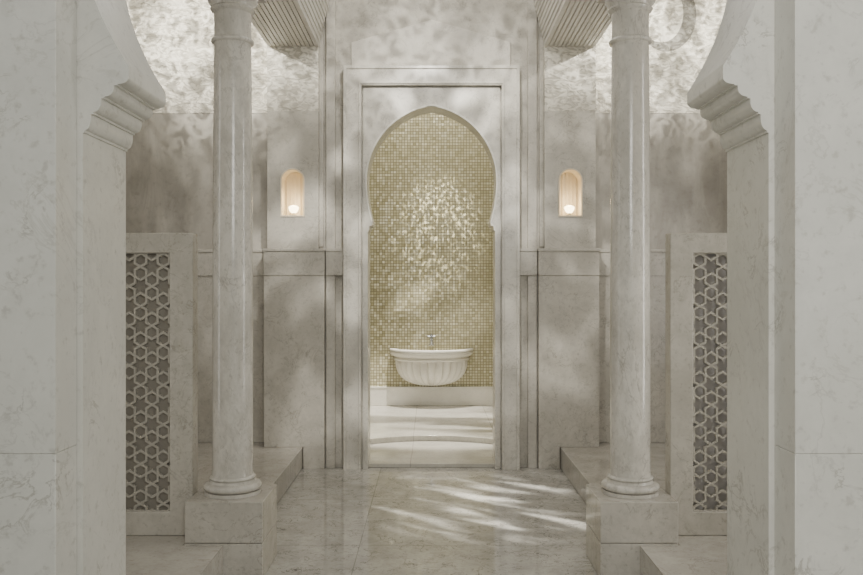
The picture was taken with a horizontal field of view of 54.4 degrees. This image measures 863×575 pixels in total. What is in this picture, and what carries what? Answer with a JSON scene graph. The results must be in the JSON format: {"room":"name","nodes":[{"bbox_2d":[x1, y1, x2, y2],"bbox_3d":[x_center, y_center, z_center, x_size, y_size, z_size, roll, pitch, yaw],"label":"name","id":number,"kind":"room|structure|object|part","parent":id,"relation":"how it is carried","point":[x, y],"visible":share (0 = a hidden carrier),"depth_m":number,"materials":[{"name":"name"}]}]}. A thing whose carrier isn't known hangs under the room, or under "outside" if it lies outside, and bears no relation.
{"room":"spa","nodes":[
{"label":"spa","id":0,"kind":"room"},
{"bbox_2d":[76,0,774,574],"bbox_3d":[0.000,-0.650,2.815,6.600,4.300,0.370,0,0,0],"label":"archway","id":1,"kind":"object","parent":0,"point":[118,89],"depth_m":2.76,"materials":[{"name":"stone"}]},
{"bbox_2d":[0,0,862,574],"bbox_3d":[0.000,-0.650,2.554,6.600,4.299,0.148,0,0,0],"label":"wall","id":2,"kind":"structure","parent":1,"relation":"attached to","point":[819,43],"depth_m":2.48,"materials":[{"name":"stone"}]},
{"bbox_2d":[126,113,726,249],"bbox_3d":[0.000,-0.650,7.245,6.400,4.300,0.190,0,0,0],"label":"wall","id":3,"kind":"structure","parent":0,"point":[169,161],"depth_m":7.15,"materials":[{"name":"paint"}]},
{"bbox_2d":[126,0,318,112],"bbox_3d":[-1.968,-2.130,7.047,2.064,1.340,0.206,0,0,0],"label":"wall","id":4,"kind":"structure","parent":3,"relation":"attached to","point":[174,37],"depth_m":7.15,"materials":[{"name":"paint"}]},
{"bbox_2d":[198,250,263,442],"bbox_3d":[-2.192,0.499,7.129,1.615,1.642,0.042,0,0,0],"label":"wall panel","id":5,"kind":"object","parent":3,"relation":"attached to","point":[205,257],"depth_m":7.13,"materials":[{"name":"stone"}]},
{"bbox_2d":[280,168,304,216],"bbox_3d":[-1.150,-0.786,7.043,0.203,0.401,0.211,0,0,0],"label":"niche","id":6,"kind":"object","parent":3,"relation":"attached to","point":[292,180],"depth_m":7.11,"materials":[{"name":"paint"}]},
{"bbox_2d":[289,205,298,214],"bbox_3d":[-1.150,-0.641,7.000,0.084,0.088,0.084,0,0,0],"label":"lamp","id":7,"kind":"object","parent":6,"relation":"in","point":[293,209],"visible":0.94,"depth_m":6.97,"materials":[{"name":"glass"}]},
{"bbox_2d":[267,111,318,247],"bbox_3d":[-1.147,-0.891,7.048,0.425,1.138,0.205,0,0,0],"label":"wall panel","id":8,"kind":"object","parent":3,"relation":"attached to","point":[292,136],"depth_m":6.94,"materials":[{"name":"stone"}]},
{"bbox_2d":[262,248,342,468],"bbox_3d":[-1.060,0.589,7.032,0.668,1.822,0.236,0,0,0],"label":"wall panel","id":9,"kind":"object","parent":3,"relation":"attached to","point":[294,278],"depth_m":6.93,"materials":[{"name":"stone"}]},
{"bbox_2d":[351,20,510,64],"bbox_3d":[-0.005,-2.030,6.990,1.330,0.400,0.020,0,0,0],"label":"pediment","id":10,"kind":"object","parent":3,"relation":"attached to","point":[431,42],"depth_m":6.98,"materials":[{"name":"white stone"}]},
{"bbox_2d":[319,0,543,467],"bbox_3d":[0.000,-0.650,7.057,1.870,4.300,0.184,0,0,0],"label":"wall","id":11,"kind":"structure","parent":3,"relation":"attached to","point":[515,22],"depth_m":7.00,"materials":[{"name":"stone"}]},
{"bbox_2d":[363,88,499,468],"bbox_3d":[0.000,-0.076,7.070,1.132,3.152,0.260,0,0,0],"label":"archway","id":12,"kind":"object","parent":3,"relation":"in","point":[381,106],"depth_m":6.94,"materials":[{"name":"stone"}]},
{"bbox_2d":[368,456,494,466],"bbox_3d":[0.000,1.484,7.147,1.060,0.032,0.305,0,0,0],"label":"step","id":13,"kind":"structure","parent":3,"relation":"attached to","point":[375,461],"depth_m":7.08,"materials":[{"name":"stone"}]},
{"bbox_2d":[370,406,492,456],"bbox_3d":[0.000,1.573,8.800,3.400,0.255,3.000,0,0,0],"label":"floor","id":14,"kind":"structure","parent":3,"relation":"attached to","point":[394,430],"depth_m":8.48,"materials":[{"name":"stone"}]},
{"bbox_2d":[365,104,497,221],"bbox_3d":[0.000,-1.030,6.937,1.098,0.975,0.010,0,0,0],"label":"arch trim","id":15,"kind":"structure","parent":3,"relation":"attached to","point":[430,105],"depth_m":6.93,"materials":[{"name":"stone"}]},
{"bbox_2d":[520,248,600,468],"bbox_3d":[1.060,0.589,7.032,0.668,1.822,0.236,0,0,0],"label":"wall panel","id":16,"kind":"object","parent":3,"relation":"attached to","point":[568,278],"depth_m":6.93,"materials":[{"name":"stone"}]},
{"bbox_2d":[544,111,595,247],"bbox_3d":[1.147,-0.891,7.048,0.425,1.138,0.205,0,0,0],"label":"wall panel","id":17,"kind":"object","parent":3,"relation":"attached to","point":[569,136],"depth_m":6.94,"materials":[{"name":"stone"}]},
{"bbox_2d":[558,168,582,216],"bbox_3d":[1.150,-0.786,7.043,0.203,0.401,0.211,0,0,0],"label":"niche","id":18,"kind":"object","parent":3,"relation":"attached to","point":[570,180],"depth_m":7.11,"materials":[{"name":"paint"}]},
{"bbox_2d":[564,205,573,214],"bbox_3d":[1.150,-0.641,7.000,0.084,0.088,0.084,0,0,0],"label":"lamp","id":19,"kind":"object","parent":18,"relation":"in","point":[569,209],"visible":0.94,"depth_m":6.97,"materials":[{"name":"glass"}]},
{"bbox_2d":[599,250,664,442],"bbox_3d":[2.192,0.499,7.129,1.615,1.642,0.042,0,0,0],"label":"wall panel","id":20,"kind":"object","parent":3,"relation":"attached to","point":[657,257],"depth_m":7.13,"materials":[{"name":"stone"}]},
{"bbox_2d":[544,0,726,112],"bbox_3d":[1.968,-2.130,7.047,2.064,1.340,0.206,0,0,0],"label":"wall","id":21,"kind":"structure","parent":3,"relation":"attached to","point":[576,78],"depth_m":7.15,"materials":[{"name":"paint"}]},
{"bbox_2d":[650,0,695,51],"bbox_3d":[2.031,-2.321,7.146,0.451,0.623,0.001,0,0,0],"label":"trim","id":22,"kind":"structure","parent":3,"relation":"attached to","point":[686,29],"depth_m":7.15,"materials":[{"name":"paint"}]},
{"bbox_2d":[265,467,597,574],"bbox_3d":[0.000,1.600,2.250,6.800,0.200,9.500,0,0,0],"label":"floor","id":23,"kind":"structure","parent":0,"point":[372,520],"depth_m":5.38,"materials":[{"name":"stone"}]},
{"bbox_2d":[126,443,302,574],"bbox_3d":[-2.028,1.409,5.062,1.925,0.179,4.118,0,0,0],"label":"platform","id":24,"kind":"object","parent":23,"relation":"on","point":[145,554],"visible":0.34,"depth_m":4.33,"materials":[{"name":"stone"}]},
{"bbox_2d":[126,233,197,534],"bbox_3d":[-1.860,0.514,4.510,1.180,1.609,0.100,0,0,0],"label":"lattice screen","id":25,"kind":"object","parent":24,"relation":"on","point":[162,268],"visible":0.3,"depth_m":4.48,"materials":[{"name":"stone"}]},
{"bbox_3d":[-1.861,0.504,4.532,0.936,1.376,0.035,0,0,0],"label":"backing panel","id":26,"kind":"part","parent":25,"relation":"part of","materials":[{"name":"stone"}]},
{"bbox_2d":[185,0,276,574],"bbox_3d":[-1.066,-0.245,4.500,0.400,3.488,0.400,0,0,0],"label":"marble column","id":27,"kind":"structure","parent":23,"relation":"on","point":[233,510],"depth_m":4.40,"materials":[{"name":"white stone"}]},
{"bbox_2d":[251,0,328,45],"bbox_3d":[-1.140,-2.394,5.487,0.580,0.809,2.875,0,0,0],"label":"ceiling beam","id":28,"kind":"structure","parent":27,"relation":"on","point":[278,22],"depth_m":6.40,"materials":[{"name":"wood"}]},
{"bbox_2d":[343,65,519,469],"bbox_3d":[0.000,-0.163,6.944,1.450,3.325,0.112,0,0,0],"label":"trim","id":29,"kind":"structure","parent":23,"relation":"on","point":[356,78],"depth_m":6.90,"materials":[{"name":"stone"}]},
{"bbox_2d":[586,0,677,574],"bbox_3d":[1.066,-0.245,4.500,0.400,3.488,0.400,0,0,0],"label":"marble column","id":30,"kind":"structure","parent":23,"relation":"on","point":[629,510],"depth_m":4.41,"materials":[{"name":"white stone"}]},
{"bbox_2d":[534,0,611,45],"bbox_3d":[1.140,-2.394,5.487,0.580,0.809,2.875,0,0,0],"label":"ceiling beam","id":31,"kind":"structure","parent":30,"relation":"on","point":[561,22],"depth_m":6.40,"materials":[{"name":"wood"}]},
{"bbox_2d":[560,443,726,574],"bbox_3d":[2.028,1.409,5.062,1.925,0.179,4.118,0,0,0],"label":"platform","id":32,"kind":"object","parent":23,"relation":"on","point":[694,554],"visible":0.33,"depth_m":4.39,"materials":[{"name":"stone"}]},
{"bbox_2d":[665,233,726,534],"bbox_3d":[1.860,0.514,4.510,1.180,1.609,0.100,0,0,0],"label":"lattice screen","id":33,"kind":"object","parent":32,"relation":"on","point":[695,263],"visible":0.18,"depth_m":4.48,"materials":[{"name":"stone"}]},
{"bbox_3d":[1.861,0.504,4.532,0.936,1.376,0.035,0,0,0],"label":"backing panel","id":34,"kind":"part","parent":33,"relation":"part of","materials":[{"name":"grey stone"}]},
{"bbox_2d":[369,113,493,385],"bbox_3d":[0.000,-0.650,10.400,3.800,4.300,0.200,0,0,0],"label":"wall","id":35,"kind":"structure","parent":0,"point":[431,181],"depth_m":10.30,"materials":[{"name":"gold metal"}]},
{"bbox_2d":[370,386,492,405],"bbox_3d":[0.000,1.329,10.277,3.400,0.229,0.045,0,0,0],"label":"baseboard","id":36,"kind":"structure","parent":35,"relation":"attached to","point":[379,395],"depth_m":10.26,"materials":[{"name":"stone"}]},
{"bbox_2d":[428,334,434,345],"bbox_3d":[0.000,0.637,10.212,0.096,0.146,0.174,0,0,0],"label":"water tap","id":37,"kind":"object","parent":35,"relation":"attached to","point":[431,342],"visible":1,"depth_m":10.22,"materials":[{"name":"silver metal"}]},
{"bbox_2d":[389,348,473,385],"bbox_3d":[0.000,0.972,10.082,1.032,0.458,0.433,0,0,0],"label":"basin","id":38,"kind":"object","parent":35,"relation":"attached to","point":[419,367],"visible":1,"depth_m":9.99,"materials":[{"name":"stone"}]},
{"bbox_3d":[0.000,1.006,10.112,0.887,0.391,0.375,0,0,0],"label":"bowl","id":39,"kind":"part","parent":38,"relation":"part of","materials":[{"name":"stone"}]}
]}

